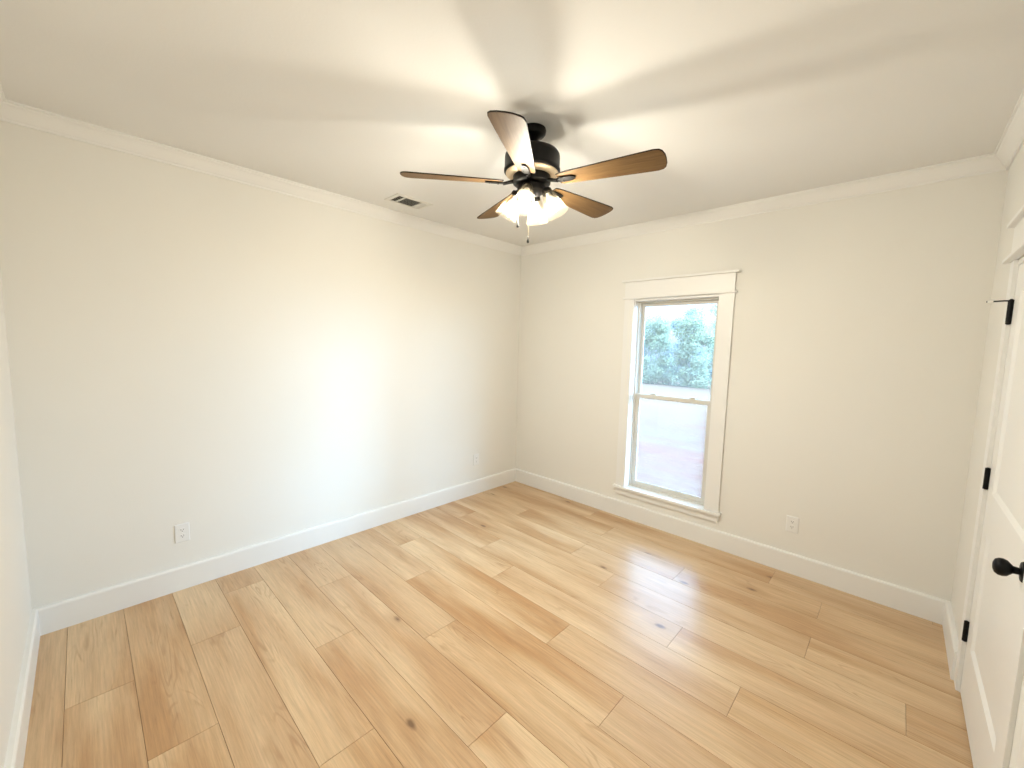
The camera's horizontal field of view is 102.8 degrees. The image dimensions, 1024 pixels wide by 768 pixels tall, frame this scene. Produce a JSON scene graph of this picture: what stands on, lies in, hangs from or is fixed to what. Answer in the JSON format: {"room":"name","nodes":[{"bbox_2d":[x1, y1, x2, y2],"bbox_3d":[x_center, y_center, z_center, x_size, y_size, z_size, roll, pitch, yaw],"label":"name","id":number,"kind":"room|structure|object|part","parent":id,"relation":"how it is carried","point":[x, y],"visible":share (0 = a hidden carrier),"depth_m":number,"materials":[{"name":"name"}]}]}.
{"room":"empty bedroom","nodes":[
{"label":"empty bedroom","id":0,"kind":"room"},
{"bbox_2d":[0,267,31,767],"bbox_3d":[-1.286,0.176,0.804,3.614,2.793,0.120,7,7,43],"label":"wall","id":1,"kind":"structure","parent":0,"point":[15,600],"depth_m":1.79,"materials":[{"name":"paint"}]},
{"bbox_2d":[0,83,5,103],"bbox_3d":[-1.188,-1.175,0.744,3.614,0.086,0.066,7,7,43],"label":"crown molding","id":2,"kind":"structure","parent":1,"relation":"attached to","point":[2,97],"depth_m":1.91,"materials":[{"name":"white wood"}]},
{"bbox_2d":[4,609,39,767],"bbox_3d":[-1.268,1.437,0.976,3.590,0.152,0.024,7,7,43],"label":"baseboard","id":3,"kind":"structure","parent":1,"relation":"attached to","point":[15,754],"depth_m":1.69,"materials":[{"name":"white wood"}]},
{"bbox_2d":[0,121,520,608],"bbox_3d":[-1.283,-0.079,3.503,0.120,2.793,4.051,7,7,43],"label":"wall","id":4,"kind":"structure","parent":0,"point":[245,365],"depth_m":2.70,"materials":[{"name":"paint"}]},
{"bbox_2d":[174,522,189,543],"bbox_3d":[-2.130,0.962,2.640,0.008,0.120,0.077,7,7,43],"label":"power outlet","id":5,"kind":"object","parent":4,"relation":"attached to","point":[181,531],"visible":1,"depth_m":2.64,"materials":[{"name":"plastic"}]},
{"bbox_2d":[0,99,521,255],"bbox_3d":[-1.182,-1.418,3.312,0.066,0.086,3.811,7,7,43],"label":"crown molding","id":6,"kind":"structure","parent":4,"relation":"attached to","point":[16,113],"depth_m":2.56,"materials":[{"name":"white wood"}]},
{"bbox_2d":[32,468,515,635],"bbox_3d":[-1.263,1.192,3.573,0.024,0.152,3.811,7,7,43],"label":"baseboard","id":7,"kind":"structure","parent":4,"relation":"attached to","point":[72,611],"depth_m":2.85,"materials":[{"name":"white wood"}]},
{"bbox_2d":[473,454,478,465],"bbox_3d":[-0.390,0.825,4.463,0.008,0.120,0.077,7,7,43],"label":"power outlet","id":8,"kind":"object","parent":4,"relation":"attached to","point":[476,456],"visible":1,"depth_m":4.46,"materials":[{"name":"plastic"}]},
{"bbox_2d":[23,481,972,767],"bbox_3d":[0.034,1.441,2.354,3.854,0.050,4.051,7,7,43],"label":"floor","id":9,"kind":"structure","parent":0,"point":[514,624],"depth_m":2.11,"materials":[{"name":"brown wood"}]},
{"bbox_2d":[0,0,1023,246],"bbox_3d":[0.105,-1.363,2.089,3.854,0.100,4.051,7,7,43],"label":"ceiling","id":10,"kind":"structure","parent":0,"point":[743,100],"depth_m":1.76,"materials":[{"name":"paint"}]},
{"bbox_2d":[384,193,432,209],"bbox_3d":[-0.817,-1.441,3.240,0.205,0.008,0.320,7,7,43],"label":"ceiling vent","id":11,"kind":"object","parent":10,"relation":"in","point":[398,198],"visible":1,"depth_m":3.23,"materials":[{"name":"metal"}]},
{"bbox_2d":[400,110,666,242],"bbox_3d":[0.139,-1.031,2.161,1.288,0.573,1.254,7,7,43],"label":"ceiling fan","id":12,"kind":"object","parent":10,"relation":"hanging from","point":[531,164],"visible":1,"depth_m":2.02,"materials":[{"name":"brown wood"}]},
{"bbox_3d":[-0.304,-1.053,2.089,0.520,0.006,0.152,1,17,-7],"label":"blade","id":13,"kind":"part","parent":12,"relation":"part of","materials":[{"name":"brown wood"}]},
{"bbox_3d":[-0.069,-1.087,2.508,0.152,0.006,0.520,-14,11,-23],"label":"blade","id":14,"kind":"part","parent":12,"relation":"part of","materials":[{"name":"brown wood"}]},
{"bbox_3d":[-0.007,-0.961,2.179,0.058,0.091,0.060,-2,6,-30],"label":"bulb","id":15,"kind":"part","parent":12,"relation":"part of","materials":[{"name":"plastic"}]},
{"bbox_3d":[0.022,-1.012,1.737,0.152,0.006,0.520,15,8,10],"label":"blade","id":16,"kind":"part","parent":12,"relation":"part of","materials":[{"name":"brown wood"}]},
{"bbox_3d":[0.026,-1.008,2.165,0.064,0.049,0.054,3,6,17],"label":"lamp arm","id":17,"kind":"part","parent":12,"relation":"part of","materials":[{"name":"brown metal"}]},
{"bbox_3d":[0.067,-0.946,2.039,0.060,0.091,0.058,-2,6,-30],"label":"bulb","id":18,"kind":"part","parent":12,"relation":"part of","materials":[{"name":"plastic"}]},
{"bbox_3d":[0.078,-0.997,2.067,0.054,0.049,0.064,3,6,17],"label":"lamp arm","id":19,"kind":"part","parent":12,"relation":"part of","materials":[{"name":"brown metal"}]},
{"bbox_3d":[0.104,-1.089,2.134,0.274,0.016,0.274,7,7,43],"label":"motor plate","id":20,"kind":"part","parent":12,"relation":"part of","materials":[{"name":"gold metal"}]},
{"bbox_3d":[0.126,-1.010,2.217,0.054,0.049,0.064,3,6,17],"label":"lamp arm","id":21,"kind":"part","parent":12,"relation":"part of","materials":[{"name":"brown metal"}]},
{"bbox_3d":[0.134,-0.964,2.253,0.060,0.091,0.058,-2,6,-30],"label":"bulb","id":22,"kind":"part","parent":12,"relation":"part of","materials":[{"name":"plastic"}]},
{"bbox_3d":[0.177,-1.000,2.118,0.064,0.049,0.054,3,6,17],"label":"lamp arm","id":23,"kind":"part","parent":12,"relation":"part of","materials":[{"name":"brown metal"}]},
{"bbox_3d":[0.208,-0.949,2.113,0.058,0.091,0.060,-2,6,-30],"label":"bulb","id":24,"kind":"part","parent":12,"relation":"part of","materials":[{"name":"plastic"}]},
{"bbox_3d":[0.404,-1.066,2.415,0.520,0.007,0.152,-4,-5,-43],"label":"blade","id":25,"kind":"part","parent":12,"relation":"part of","materials":[{"name":"brown wood"}]},
{"bbox_3d":[0.460,-1.020,1.939,0.520,0.006,0.152,4,-6,29],"label":"blade","id":26,"kind":"part","parent":12,"relation":"part of","materials":[{"name":"brown wood"}]},
{"bbox_2d":[516,170,1007,600],"bbox_3d":[1.423,-0.024,3.645,3.614,2.793,0.120,7,7,43],"label":"wall","id":27,"kind":"structure","parent":0,"point":[860,323],"depth_m":2.85,"materials":[{"name":"paint"}]},
{"bbox_2d":[612,269,740,522],"bbox_3d":[1.425,0.087,3.640,0.990,2.038,0.197,7,7,43],"label":"window","id":28,"kind":"structure","parent":27,"relation":"in","point":[722,284],"depth_m":3.56,"materials":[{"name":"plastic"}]},
{"bbox_3d":[1.077,0.099,3.889,0.095,1.782,0.019,7,7,43],"label":"casing","id":29,"kind":"part","parent":28,"relation":"part of","materials":[{"name":"white wood"}]},
{"bbox_3d":[1.432,0.559,3.717,0.683,0.888,0.028,7,7,43],"label":"sash","id":30,"kind":"part","parent":28,"relation":"part of","materials":[{"name":"glass"}]},
{"bbox_3d":[1.454,0.134,3.689,0.727,1.772,0.090,7,7,43],"label":"vinyl frame","id":31,"kind":"part","parent":28,"relation":"part of","materials":[{"name":"white plastic"}]},
{"bbox_3d":[1.475,-0.288,3.659,0.683,0.880,0.026,7,7,43],"label":"sash","id":32,"kind":"part","parent":28,"relation":"part of","materials":[{"name":"plastic"}]},
{"bbox_3d":[1.681,0.168,3.317,0.112,1.782,0.019,7,7,43],"label":"casing","id":33,"kind":"part","parent":28,"relation":"part of","materials":[{"name":"white wood"}]},
{"bbox_2d":[515,468,947,624],"bbox_3d":[1.342,1.244,3.713,3.590,0.152,0.024,7,7,43],"label":"baseboard","id":34,"kind":"structure","parent":27,"relation":"attached to","point":[919,604],"depth_m":3.14,"materials":[{"name":"white wood"}]},
{"bbox_2d":[521,153,1008,255],"bbox_3d":[1.393,-1.366,3.451,3.614,0.086,0.066,7,7,43],"label":"crown molding","id":35,"kind":"structure","parent":27,"relation":"attached to","point":[987,163],"depth_m":2.85,"materials":[{"name":"white wood"}]},
{"bbox_2d":[785,515,798,533],"bbox_3d":[2.069,1.036,3.016,0.077,0.120,0.008,7,7,43],"label":"power outlet","id":36,"kind":"object","parent":27,"relation":"attached to","point":[792,523],"visible":1,"depth_m":3.01,"materials":[{"name":"plastic"}]},
{"bbox_2d":[951,144,1023,767],"bbox_3d":[1.421,0.231,0.947,0.120,2.793,4.051,7,7,43],"label":"wall","id":37,"kind":"structure","parent":0,"point":[1014,194],"depth_m":2.15,"materials":[{"name":"paint"}]},
{"bbox_2d":[942,601,958,679],"bbox_3d":[1.337,1.490,1.115,0.024,0.152,3.811,7,7,43],"label":"baseboard","id":38,"kind":"structure","parent":37,"relation":"attached to","point":[949,627],"depth_m":2.22,"materials":[{"name":"white wood"}]},
{"bbox_2d":[954,205,1023,767],"bbox_3d":[1.915,0.414,1.547,0.198,2.241,1.124,7,7,43],"label":"door","id":39,"kind":"structure","parent":37,"relation":"in","point":[989,669],"depth_m":1.67,"materials":[{"name":"white wood"}]},
{"bbox_3d":[1.899,0.968,1.601,0.035,0.563,0.670,7,7,43],"label":"panel","id":40,"kind":"part","parent":39,"relation":"part of","materials":[{"name":"white wood"}]},
{"bbox_3d":[1.608,0.599,1.327,0.062,0.057,0.057,7,7,43],"label":"knob","id":41,"kind":"part","parent":39,"relation":"part of","materials":[{"name":"black metal"}]},
{"bbox_3d":[1.922,0.064,1.516,0.035,0.894,0.670,7,7,43],"label":"panel","id":42,"kind":"part","parent":39,"relation":"part of","materials":[{"name":"white wood"}]},
{"bbox_3d":[1.548,0.525,1.214,0.013,2.064,0.082,7,7,43],"label":"casing","id":43,"kind":"part","parent":39,"relation":"part of","materials":[{"name":"white wood"}]},
{"bbox_2d":[994,89,1023,169],"bbox_3d":[1.387,-1.123,0.883,0.066,0.086,3.811,7,7,43],"label":"crown molding","id":44,"kind":"structure","parent":37,"relation":"attached to","point":[1011,141],"depth_m":1.99,"materials":[{"name":"white wood"}]},
{"bbox_2d":[1016,720,1023,767],"bbox_3d":[1.140,0.474,0.707,0.160,2.241,0.984,7,7,43],"label":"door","id":45,"kind":"structure","parent":37,"relation":"in","point":[1020,760],"depth_m":1.12,"materials":[{"name":"white wood"}]},
{"label":"outside","id":46,"kind":"structure","parent":0,"visible":0},
{"bbox_2d":[636,381,710,496],"bbox_3d":[34.381,1.163,48.591,150.000,5.546,110.000,7,7,43],"label":"ground","id":47,"kind":"structure","parent":46,"point":[671,434],"depth_m":11.29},
{"bbox_2d":[643,334,658,381],"bbox_3d":[17.048,-3.860,57.980,6.368,8.686,7.096,0,6,-16],"label":"leafy tree","id":48,"kind":"object","parent":47,"relation":"on","point":[651,334],"visible":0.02,"depth_m":57.12,"materials":[{"name":"green plant"}]},
{"bbox_2d":[642,316,677,384],"bbox_3d":[17.587,-4.163,51.557,5.641,9.183,5.746,-1,6,-24],"label":"leafy tree","id":49,"kind":"object","parent":47,"relation":"on","point":[658,342],"visible":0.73,"depth_m":50.27,"materials":[{"name":"green plant"}]},
{"bbox_2d":[644,314,675,380],"bbox_3d":[24.195,-5.594,67.071,6.790,11.620,6.060,7,7,43],"label":"leafy tree","id":50,"kind":"object","parent":47,"relation":"on","point":[669,336],"visible":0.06,"depth_m":66.24,"materials":[{"name":"green plant"}]},
{"bbox_2d":[664,306,710,383],"bbox_3d":[22.796,-4.846,53.856,6.137,11.014,6.312,7,7,43],"label":"leafy tree","id":51,"kind":"object","parent":47,"relation":"on","point":[691,311],"visible":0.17,"depth_m":52.97,"materials":[{"name":"green plant"}]},
{"bbox_2d":[670,312,714,388],"bbox_3d":[20.960,-3.376,47.441,4.749,9.587,5.788,3,6,19],"label":"leafy tree","id":52,"kind":"object","parent":47,"relation":"on","point":[694,374],"visible":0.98,"depth_m":46.22,"materials":[{"name":"green plant"}]},
{"bbox_2d":[700,304,716,383],"bbox_3d":[31.502,-6.087,61.776,6.045,13.114,7.225,7,7,43],"label":"leafy tree","id":53,"kind":"object","parent":47,"relation":"on","point":[707,349],"visible":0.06,"depth_m":61.95,"materials":[{"name":"green plant"}]}
]}

